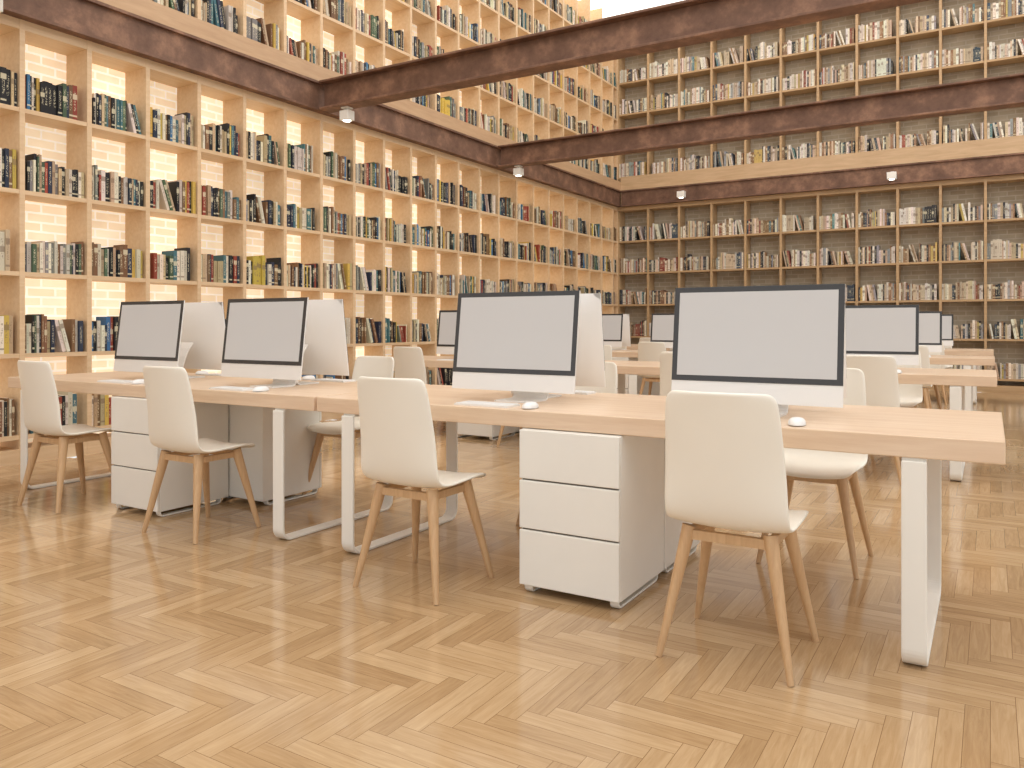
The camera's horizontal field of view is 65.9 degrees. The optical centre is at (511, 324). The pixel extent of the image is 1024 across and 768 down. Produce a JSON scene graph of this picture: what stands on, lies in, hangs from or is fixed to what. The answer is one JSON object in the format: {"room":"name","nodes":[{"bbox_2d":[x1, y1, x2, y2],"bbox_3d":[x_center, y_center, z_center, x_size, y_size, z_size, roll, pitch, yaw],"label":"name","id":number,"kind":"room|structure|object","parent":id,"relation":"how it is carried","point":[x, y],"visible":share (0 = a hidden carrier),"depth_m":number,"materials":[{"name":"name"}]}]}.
{"room":"library","nodes":[
{"label":"library","id":0,"kind":"room"},
{"bbox_2d":[25,0,480,442],"bbox_3d":[-2.754,-2.620,9.191,0.246,7.480,18.870,0,0,31],"label":"wall","id":1,"kind":"structure","parent":0,"point":[46,222],"depth_m":7.73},
{"bbox_2d":[0,390,1023,767],"bbox_3d":[3.325,1.120,5.244,14.080,0.001,18.688,0,0,31],"label":"floor","id":2,"kind":"structure","parent":0,"point":[244,645],"depth_m":2.75,"materials":[{"name":"brown wood"}]},
{"bbox_2d":[17,360,113,513],"bbox_3d":[-2.788,0.669,4.953,0.452,0.909,0.495,0,0,31],"label":"desk chair","id":3,"kind":"object","parent":2,"relation":"on","point":[41,407],"visible":0.96,"depth_m":4.79,"materials":[{"name":"white plastic"}]},
{"bbox_2d":[111,396,227,516],"bbox_3d":[-2.112,0.777,4.891,0.450,0.684,0.500,0,0,31],"label":"drawer pedestal","id":4,"kind":"object","parent":2,"relation":"on","point":[134,458],"visible":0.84,"depth_m":4.72,"materials":[{"name":"white wood"}]},
{"bbox_2d":[141,366,260,543],"bbox_3d":[-1.710,0.669,4.300,0.452,0.909,0.495,0,0,31],"label":"desk chair","id":5,"kind":"object","parent":2,"relation":"on","point":[172,421],"visible":1,"depth_m":4.14,"materials":[{"name":"white plastic"}]},
{"bbox_2d":[8,371,429,539],"bbox_3d":[-1.992,0.740,5.127,2.920,0.759,0.974,0,0,31],"label":"table","id":6,"kind":"object","parent":2,"relation":"on","point":[297,397],"visible":0.52,"depth_m":4.55,"materials":[{"name":"brown wood"}]},
{"bbox_2d":[97,379,132,383],"bbox_3d":[-2.473,0.354,4.970,0.280,0.011,0.114,0,0,31],"label":"keyboard","id":7,"kind":"object","parent":6,"relation":"on","point":[110,380],"visible":0.92,"depth_m":4.94,"materials":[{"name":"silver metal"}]},
{"bbox_2d":[131,379,143,383],"bbox_3d":[-2.282,0.346,4.842,0.062,0.028,0.112,0,0,25],"label":"computer mouse","id":8,"kind":"object","parent":6,"relation":"on","point":[137,381],"visible":0.78,"depth_m":4.81,"materials":[{"name":"white plastic"}]},
{"bbox_2d":[113,300,184,371],"bbox_3d":[-2.318,0.103,5.168,0.660,0.515,0.199,0,0,31],"label":"desktop computer","id":9,"kind":"object","parent":6,"relation":"on","point":[149,333],"visible":0.81,"depth_m":5.10,"materials":[{"name":"silver metal"}]},
{"bbox_2d":[178,302,224,377],"bbox_3d":[-2.234,0.103,5.404,0.660,0.515,0.199,0,0,31],"label":"desktop computer","id":10,"kind":"object","parent":6,"relation":"on","point":[203,328],"visible":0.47,"depth_m":5.35,"materials":[{"name":"silver metal"}]},
{"bbox_2d":[195,371,208,374],"bbox_3d":[-2.257,0.346,5.751,0.062,0.028,0.112,0,0,28],"label":"computer mouse","id":11,"kind":"object","parent":6,"relation":"on","point":[197,372],"visible":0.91,"depth_m":5.72,"materials":[{"name":"white plastic"}]},
{"bbox_2d":[202,373,220,375],"bbox_3d":[-2.066,0.354,5.623,0.280,0.011,0.114,0,0,31],"label":"keyboard","id":12,"kind":"object","parent":6,"relation":"on","point":[208,374],"visible":0.48,"depth_m":5.61,"materials":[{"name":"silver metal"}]},
{"bbox_2d":[209,386,252,390],"bbox_3d":[-1.554,0.354,4.413,0.280,0.011,0.114,0,0,31],"label":"keyboard","id":13,"kind":"object","parent":6,"relation":"on","point":[232,388],"visible":0.97,"depth_m":4.38,"materials":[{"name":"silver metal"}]},
{"bbox_2d":[252,386,268,391],"bbox_3d":[-1.362,0.346,4.285,0.062,0.028,0.112,0,0,25],"label":"computer mouse","id":14,"kind":"object","parent":6,"relation":"on","point":[258,388],"visible":1,"depth_m":4.26,"materials":[{"name":"white plastic"}]},
{"bbox_2d":[221,297,308,387],"bbox_3d":[-1.399,0.103,4.611,0.660,0.515,0.199,0,0,31],"label":"desktop computer","id":15,"kind":"object","parent":6,"relation":"on","point":[264,338],"visible":1,"depth_m":4.54,"materials":[{"name":"silver metal"}]},
{"bbox_2d":[302,375,314,379],"bbox_3d":[-1.338,0.346,5.194,0.062,0.028,0.112,0,0,28],"label":"computer mouse","id":16,"kind":"object","parent":6,"relation":"on","point":[309,377],"visible":0.94,"depth_m":5.16,"materials":[{"name":"white plastic"}]},
{"bbox_2d":[296,299,348,384],"bbox_3d":[-1.314,0.103,4.847,0.660,0.515,0.199,0,0,31],"label":"desktop computer","id":17,"kind":"object","parent":6,"relation":"on","point":[325,346],"visible":0.42,"depth_m":4.78,"materials":[{"name":"silver metal"}]},
{"bbox_2d":[311,378,355,381],"bbox_3d":[-1.146,0.354,5.066,0.280,0.011,0.114,0,0,31],"label":"keyboard","id":18,"kind":"object","parent":6,"relation":"on","point":[321,379],"visible":1,"depth_m":5.03,"materials":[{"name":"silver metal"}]},
{"bbox_2d":[225,404,321,504],"bbox_3d":[-1.591,0.777,5.172,0.450,0.684,0.500,0,0,31],"label":"drawer pedestal","id":19,"kind":"object","parent":2,"relation":"on","point":[246,424],"visible":0.5,"depth_m":4.98,"materials":[{"name":"white wood"}]},
{"bbox_2d":[0,0,620,466],"bbox_3d":[-2.542,-2.620,8.890,0.420,7.480,18.026,0,0,31],"label":"bookcase","id":20,"kind":"object","parent":2,"relation":"on","point":[80,53],"visible":0.52,"depth_m":9.20,"materials":[{"name":"brown wood"}]},
{"bbox_2d":[0,0,616,436],"bbox_3d":[-1.983,-2.534,9.854,0.238,6.839,15.729,0,0,31],"label":"books","id":21,"kind":"object","parent":20,"relation":"on","point":[42,334],"visible":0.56,"depth_m":8.60,"materials":[{"name":"multicoloured paper"}]},
{"bbox_2d":[2,0,620,206],"bbox_3d":[-2.614,-2.626,8.773,0.420,0.330,18.300,0,0,31],"label":"steel beam","id":22,"kind":"structure","parent":20,"relation":"on","point":[95,21],"depth_m":8.16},
{"bbox_2d":[319,0,929,112],"bbox_3d":[3.639,-2.626,5.594,13.550,0.330,0.200,0,0,31],"label":"steel beam","id":23,"kind":"structure","parent":22,"relation":"attached to","point":[684,23],"depth_m":7.35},
{"bbox_2d":[339,106,353,121],"bbox_3d":[-1.865,-2.381,8.927,0.130,0.157,0.110,0,0,31],"label":"spotlight","id":24,"kind":"object","parent":23,"relation":"attached to","point":[346,115],"visible":1,"depth_m":8.89,"materials":[{"name":"white metal"}]},
{"bbox_2d":[498,73,1023,168],"bbox_3d":[5.623,-2.626,8.870,13.550,0.330,0.200,0,0,31],"label":"steel beam","id":25,"kind":"structure","parent":22,"relation":"attached to","point":[1005,91],"depth_m":10.14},
{"bbox_2d":[513,165,523,176],"bbox_3d":[0.102,-2.381,12.214,0.130,0.157,0.110,0,0,31],"label":"spotlight","id":26,"kind":"object","parent":25,"relation":"attached to","point":[518,171],"visible":1,"depth_m":12.18,"materials":[{"name":"white metal"}]},
{"bbox_3d":[1.712,-2.626,2.412,13.550,0.330,0.200,0,0,31],"label":"steel beam","id":27,"kind":"structure","parent":22,"relation":"attached to","visible":0},
{"bbox_2d":[0,0,2,12],"bbox_3d":[-3.840,-2.381,5.821,0.130,0.157,0.110,0,0,31],"label":"spotlight","id":28,"kind":"object","parent":27,"relation":"attached to","point":[1,1],"visible":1,"depth_m":5.82,"materials":[{"name":"white"}]},
{"bbox_2d":[302,356,393,494],"bbox_3d":[-1.055,0.669,5.243,0.452,0.909,0.495,0,0,34],"label":"desk chair","id":29,"kind":"object","parent":2,"relation":"on","point":[368,366],"visible":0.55,"depth_m":5.31,"materials":[{"name":"white plastic"}]},
{"bbox_2d":[393,346,426,383],"bbox_3d":[-0.933,0.669,8.015,0.452,0.909,0.495,0,0,31],"label":"desk chair","id":30,"kind":"object","parent":2,"relation":"on","point":[408,361],"visible":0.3,"depth_m":7.81,"materials":[{"name":"white plastic"}]},
{"bbox_2d":[353,376,493,605],"bbox_3d":[-0.395,0.669,3.422,0.452,0.909,0.495,0,0,31],"label":"desk chair","id":31,"kind":"object","parent":2,"relation":"on","point":[398,445],"visible":1,"depth_m":3.26,"materials":[{"name":"white plastic"}]},
{"bbox_2d":[458,422,517,439],"bbox_3d":[-0.257,0.777,7.954,0.450,0.684,0.500,0,0,31],"label":"drawer pedestal","id":32,"kind":"object","parent":2,"relation":"on","point":[467,429],"visible":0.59,"depth_m":7.74,"materials":[{"name":"white wood"}]},
{"bbox_2d":[497,426,522,445],"bbox_3d":[0.145,0.669,7.362,0.452,0.909,0.495,0,0,31],"label":"desk chair","id":33,"kind":"object","parent":2,"relation":"on","point":[502,427],"visible":0.02,"depth_m":7.32,"materials":[{"name":"brown wood"}]},
{"bbox_2d":[393,356,648,393],"bbox_3d":[-0.138,0.740,8.189,2.920,0.759,0.974,0,0,31],"label":"table","id":34,"kind":"object","parent":2,"relation":"on","point":[430,361],"visible":0.06,"depth_m":7.96,"materials":[{"name":"brown wood"}]},
{"bbox_2d":[436,310,456,353],"bbox_3d":[-0.464,0.103,8.230,0.660,0.515,0.199,0,0,31],"label":"desktop computer","id":35,"kind":"object","parent":34,"relation":"on","point":[446,323],"visible":0.19,"depth_m":8.28,"materials":[{"name":"silver metal"}]},
{"bbox_2d":[516,362,616,525],"bbox_3d":[0.341,0.669,4.479,0.452,0.909,0.495,0,0,34],"label":"desk chair","id":36,"kind":"object","parent":2,"relation":"on","point":[610,367],"visible":0.06,"depth_m":4.57,"materials":[{"name":"white plastic"}]},
{"bbox_2d":[520,428,663,608],"bbox_3d":[0.352,0.777,3.399,0.450,0.684,0.500,0,0,31],"label":"drawer pedestal","id":37,"kind":"object","parent":2,"relation":"on","point":[592,504],"visible":0.97,"depth_m":3.20,"materials":[{"name":"white wood"}]},
{"bbox_2d":[604,345,611,359],"bbox_3d":[0.798,0.669,8.305,0.452,0.909,0.495,0,0,32],"label":"desk chair","id":38,"kind":"object","parent":2,"relation":"on","point":[607,348],"visible":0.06,"depth_m":8.40,"materials":[{"name":"white plastic"}]},
{"bbox_2d":[612,346,626,348],"bbox_3d":[1.464,0.669,11.819,0.452,0.909,0.495,0,0,32],"label":"desk chair","id":39,"kind":"object","parent":2,"relation":"on","point":[622,347],"visible":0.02,"depth_m":11.94,"materials":[{"name":"beige plastic"}]},
{"bbox_2d":[612,357,641,394],"bbox_3d":[1.478,0.777,10.819,0.450,0.684,0.500,0,0,31],"label":"drawer pedestal","id":40,"kind":"object","parent":2,"relation":"on","point":[639,378],"visible":0.08,"depth_m":10.57,"materials":[{"name":"white"}]},
{"bbox_2d":[612,350,669,357],"bbox_3d":[1.597,0.740,11.054,2.920,0.759,0.974,0,0,31],"label":"table","id":41,"kind":"object","parent":2,"relation":"on","point":[615,353],"visible":0.02,"depth_m":10.58,"materials":[{"name":"brown wood"}]},
{"bbox_2d":[602,314,622,346],"bbox_3d":[1.272,0.103,11.095,0.660,0.515,0.199,0,0,31],"label":"desktop computer","id":42,"kind":"object","parent":41,"relation":"on","point":[612,323],"visible":0.33,"depth_m":10.93,"materials":[{"name":"silver metal"}]},
{"bbox_2d":[612,314,630,349],"bbox_3d":[1.356,0.103,11.332,0.660,0.515,0.199,0,0,31],"label":"desktop computer","id":43,"kind":"object","parent":41,"relation":"on","point":[626,340],"visible":0.2,"depth_m":11.23,"materials":[{"name":"silver metal"}]},
{"bbox_2d":[650,313,673,351],"bbox_3d":[2.191,0.103,10.539,0.660,0.515,0.199,0,0,31],"label":"desktop computer","id":44,"kind":"object","parent":41,"relation":"on","point":[662,324],"visible":0.43,"depth_m":10.56,"materials":[{"name":"silver metal"}]},
{"bbox_2d":[639,338,649,341],"bbox_3d":[2.434,0.669,13.575,0.452,0.909,0.495,0,0,31],"label":"desk chair","id":45,"kind":"object","parent":2,"relation":"on","point":[640,339],"visible":0.08,"depth_m":13.41,"materials":[{"name":"white plastic"}]},
{"bbox_2d":[627,344,669,349],"bbox_3d":[3.229,0.740,13.749,2.920,0.759,0.974,0,0,31],"label":"table","id":46,"kind":"object","parent":2,"relation":"on","point":[633,346],"visible":0.08,"depth_m":13.87,"materials":[{"name":"brown wood"}]},
{"bbox_2d":[642,377,659,395],"bbox_3d":[1.999,0.777,11.100,0.450,0.684,0.500,0,0,31],"label":"drawer pedestal","id":47,"kind":"object","parent":2,"relation":"on","point":[655,390],"visible":0.04,"depth_m":10.84,"materials":[{"name":"white"}]},
{"bbox_2d":[638,342,665,394],"bbox_3d":[1.880,0.669,10.228,0.452,0.909,0.495,0,0,31],"label":"desk chair","id":48,"kind":"object","parent":2,"relation":"on","point":[647,351],"visible":0.48,"depth_m":10.08,"materials":[{"name":"beige plastic"}]},
{"bbox_2d":[317,385,1005,666],"bbox_3d":[0.522,0.740,3.604,2.920,0.759,0.974,0,0,31],"label":"table","id":49,"kind":"object","parent":2,"relation":"on","point":[923,437],"visible":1,"depth_m":3.06,"materials":[{"name":"brown wood"}]},
{"bbox_2d":[454,401,519,407],"bbox_3d":[-0.112,0.354,3.540,0.280,0.011,0.114,0,0,31],"label":"keyboard","id":50,"kind":"object","parent":49,"relation":"on","point":[466,403],"visible":1,"depth_m":3.51,"materials":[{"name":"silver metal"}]},
{"bbox_2d":[452,290,579,402],"bbox_3d":[0.043,0.103,3.738,0.660,0.515,0.199,0,0,31],"label":"desktop computer","id":51,"kind":"object","parent":49,"relation":"on","point":[525,344],"visible":1,"depth_m":3.67,"materials":[{"name":"silver metal"}]},
{"bbox_2d":[522,402,538,408],"bbox_3d":[0.079,0.346,3.413,0.062,0.028,0.112,0,0,25],"label":"computer mouse","id":52,"kind":"object","parent":49,"relation":"on","point":[528,405],"visible":1,"depth_m":3.38,"materials":[{"name":"white plastic"}]},
{"bbox_2d":[511,293,605,397],"bbox_3d":[0.127,0.103,3.974,0.660,0.515,0.199,0,0,31],"label":"desktop computer","id":53,"kind":"object","parent":49,"relation":"on","point":[590,366],"visible":0.18,"depth_m":3.88,"materials":[{"name":"silver metal"}]},
{"bbox_2d":[575,390,595,394],"bbox_3d":[0.295,0.354,4.194,0.280,0.011,0.114,0,0,31],"label":"keyboard","id":54,"kind":"object","parent":49,"relation":"on","point":[580,392],"visible":0.41,"depth_m":4.11,"materials":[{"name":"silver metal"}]},
{"bbox_2d":[671,284,845,416],"bbox_3d":[0.988,0.103,3.166,0.660,0.515,0.199,0,0,31],"label":"desktop computer","id":55,"kind":"object","parent":49,"relation":"on","point":[785,343],"visible":0.88,"depth_m":3.08,"materials":[{"name":"silver metal"}]},
{"bbox_2d":[788,417,805,425],"bbox_3d":[1.024,0.346,2.840,0.062,0.028,0.112,0,0,25],"label":"computer mouse","id":56,"kind":"object","parent":49,"relation":"on","point":[794,421],"visible":1,"depth_m":2.81,"materials":[{"name":"white plastic"}]},
{"bbox_2d":[843,315,846,397],"bbox_3d":[1.072,0.103,3.402,0.660,0.515,0.199,0,0,31],"label":"desktop computer","id":57,"kind":"object","parent":49,"relation":"on","point":[845,367],"visible":0.03,"depth_m":3.30,"materials":[{"name":"silver metal"}]},
{"bbox_2d":[660,352,672,395],"bbox_3d":[1.460,0.669,6.484,0.452,0.909,0.495,0,0,31],"label":"desk chair","id":58,"kind":"object","parent":2,"relation":"on","point":[665,357],"visible":0.14,"depth_m":6.38,"materials":[{"name":"white plastic"}]},
{"bbox_2d":[662,438,699,572],"bbox_3d":[0.616,0.777,3.836,0.450,0.684,0.500,0,0,31],"label":"drawer pedestal","id":59,"kind":"object","parent":2,"relation":"on","point":[672,527],"visible":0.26,"depth_m":3.58,"materials":[{"name":"white wood"}]},
{"bbox_2d":[656,390,818,686],"bbox_3d":[0.773,0.669,2.715,0.452,0.909,0.495,0,0,31],"label":"desk chair","id":60,"kind":"object","parent":2,"relation":"on","point":[725,468],"visible":1,"depth_m":2.55,"materials":[{"name":"white plastic"}]},
{"bbox_2d":[616,361,996,480],"bbox_3d":[2.377,0.740,6.666,2.920,0.759,0.974,0,0,31],"label":"table","id":61,"kind":"object","parent":2,"relation":"on","point":[957,379],"visible":0.41,"depth_m":5.76,"materials":[{"name":"brown wood"}]},
{"bbox_2d":[845,305,918,364],"bbox_3d":[2.842,0.103,6.228,0.660,0.515,0.199,0,0,31],"label":"desktop computer","id":62,"kind":"object","parent":61,"relation":"on","point":[875,330],"visible":0.56,"depth_m":6.12,"materials":[{"name":"silver metal"}]},
{"bbox_2d":[756,368,873,578],"bbox_3d":[1.465,0.669,3.798,0.452,0.909,0.495,0,0,33],"label":"desk chair","id":63,"kind":"object","parent":2,"relation":"on","point":[828,467],"visible":0.44,"depth_m":3.79,"materials":[{"name":"white plastic"}]},
{"bbox_2d":[618,0,1023,393],"bbox_3d":[7.933,-2.620,13.212,13.218,7.480,0.420,0,0,31],"label":"bookcase","id":64,"kind":"object","parent":2,"relation":"on","point":[1011,144],"visible":0.66,"depth_m":14.52,"materials":[{"name":"brown wood"}]},
{"bbox_2d":[619,0,1023,378],"bbox_3d":[7.931,-2.582,13.237,13.149,6.935,0.237,0,0,31],"label":"books","id":65,"kind":"object","parent":64,"relation":"on","point":[997,249],"visible":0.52,"depth_m":14.25,"materials":[{"name":"multicoloured paper"}]},
{"bbox_2d":[621,152,1023,206],"bbox_3d":[8.167,-2.626,13.070,13.570,0.330,0.420,0,0,31],"label":"steel beam","id":66,"kind":"structure","parent":64,"relation":"on","point":[1013,163],"depth_m":14.28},
{"bbox_2d":[677,191,685,197],"bbox_3d":[3.359,-2.591,15.642,0.150,0.157,0.160,0,0,31],"label":"spotlight","id":67,"kind":"object","parent":66,"relation":"attached to","point":[680,194],"visible":1,"depth_m":15.58,"materials":[{"name":"white metal"}]},
{"bbox_2d":[887,171,896,179],"bbox_3d":[6.584,-2.591,13.689,0.150,0.157,0.160,0,0,31],"label":"spotlight","id":68,"kind":"object","parent":66,"relation":"attached to","point":[890,175],"visible":1,"depth_m":13.62,"materials":[{"name":"white metal"}]},
{"bbox_2d":[846,355,901,485],"bbox_3d":[2.627,0.669,5.777,0.452,0.909,0.495,0,0,31],"label":"desk chair","id":69,"kind":"object","parent":2,"relation":"on","point":[880,372],"visible":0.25,"depth_m":5.56,"materials":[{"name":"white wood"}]},
{"bbox_2d":[897,351,922,407],"bbox_3d":[3.320,0.669,6.860,0.452,0.909,0.495,0,0,33],"label":"desk chair","id":70,"kind":"object","parent":2,"relation":"on","point":[910,395],"visible":0.29,"depth_m":6.91,"materials":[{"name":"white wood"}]},
{"bbox_2d":[919,345,931,408],"bbox_3d":[4.363,0.669,8.642,0.452,0.909,0.495,0,0,31],"label":"desk chair","id":71,"kind":"object","parent":2,"relation":"on","point":[925,361],"visible":0.22,"depth_m":8.40,"materials":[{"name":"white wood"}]},
{"bbox_2d":[929,352,941,408],"bbox_3d":[5.053,0.669,9.727,0.452,0.909,0.495,0,0,28],"label":"desk chair","id":72,"kind":"object","parent":2,"relation":"on","point":[937,366],"visible":0.02,"depth_m":9.51,"materials":[{"name":"brown wood"}]},
{"bbox_2d":[940,341,947,404],"bbox_3d":[5.995,0.669,11.336,0.452,0.909,0.495,0,0,31],"label":"desk chair","id":73,"kind":"object","parent":2,"relation":"on","point":[943,387],"visible":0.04,"depth_m":11.10,"materials":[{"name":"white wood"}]},
{"bbox_2d":[944,346,952,390],"bbox_3d":[6.687,0.669,12.420,0.452,0.909,0.495,0,0,33],"label":"desk chair","id":74,"kind":"object","parent":2,"relation":"on","point":[946,366],"visible":0.11,"depth_m":12.43,"materials":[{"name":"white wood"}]},
{"bbox_2d":[929,355,994,410],"bbox_3d":[4.112,0.740,9.531,2.920,0.759,0.974,0,0,31],"label":"table","id":75,"kind":"object","parent":2,"relation":"on","point":[967,361],"visible":0.15,"depth_m":8.53,"materials":[{"name":"brown wood"}]},
{"bbox_2d":[919,311,941,351],"bbox_3d":[4.578,0.103,9.093,0.660,0.515,0.199,0,0,31],"label":"desktop computer","id":76,"kind":"object","parent":75,"relation":"on","point":[930,322],"visible":0.35,"depth_m":8.91,"materials":[{"name":"silver metal"}]},
{"bbox_2d":[944,348,993,403],"bbox_3d":[5.744,0.740,12.226,2.920,0.759,0.974,0,0,31],"label":"table","id":77,"kind":"object","parent":2,"relation":"on","point":[948,351],"visible":0.34,"depth_m":11.21,"materials":[{"name":"brown wood"}]},
{"bbox_2d":[942,314,952,345],"bbox_3d":[6.210,0.103,11.788,0.660,0.515,0.199,0,0,31],"label":"desktop computer","id":78,"kind":"object","parent":77,"relation":"on","point":[947,319],"visible":0.2,"depth_m":11.59,"materials":[{"name":"silver metal"}]},
{"bbox_2d":[578,0,682,17],"bbox_3d":[3.231,-6.437,5.566,14.240,0.146,18.870,0,0,31],"label":"ceiling","id":79,"kind":"structure","parent":0,"point":[609,7],"depth_m":15.73,"materials":[{"name":"white paint"}]},
{"bbox_2d":[618,0,1023,384],"bbox_3d":[8.162,-2.620,13.467,13.990,7.480,0.246,0,0,31],"label":"wall","id":80,"kind":"structure","parent":0,"point":[1005,352],"depth_m":14.40,"materials":[{"name":"beige brick"}]}
]}

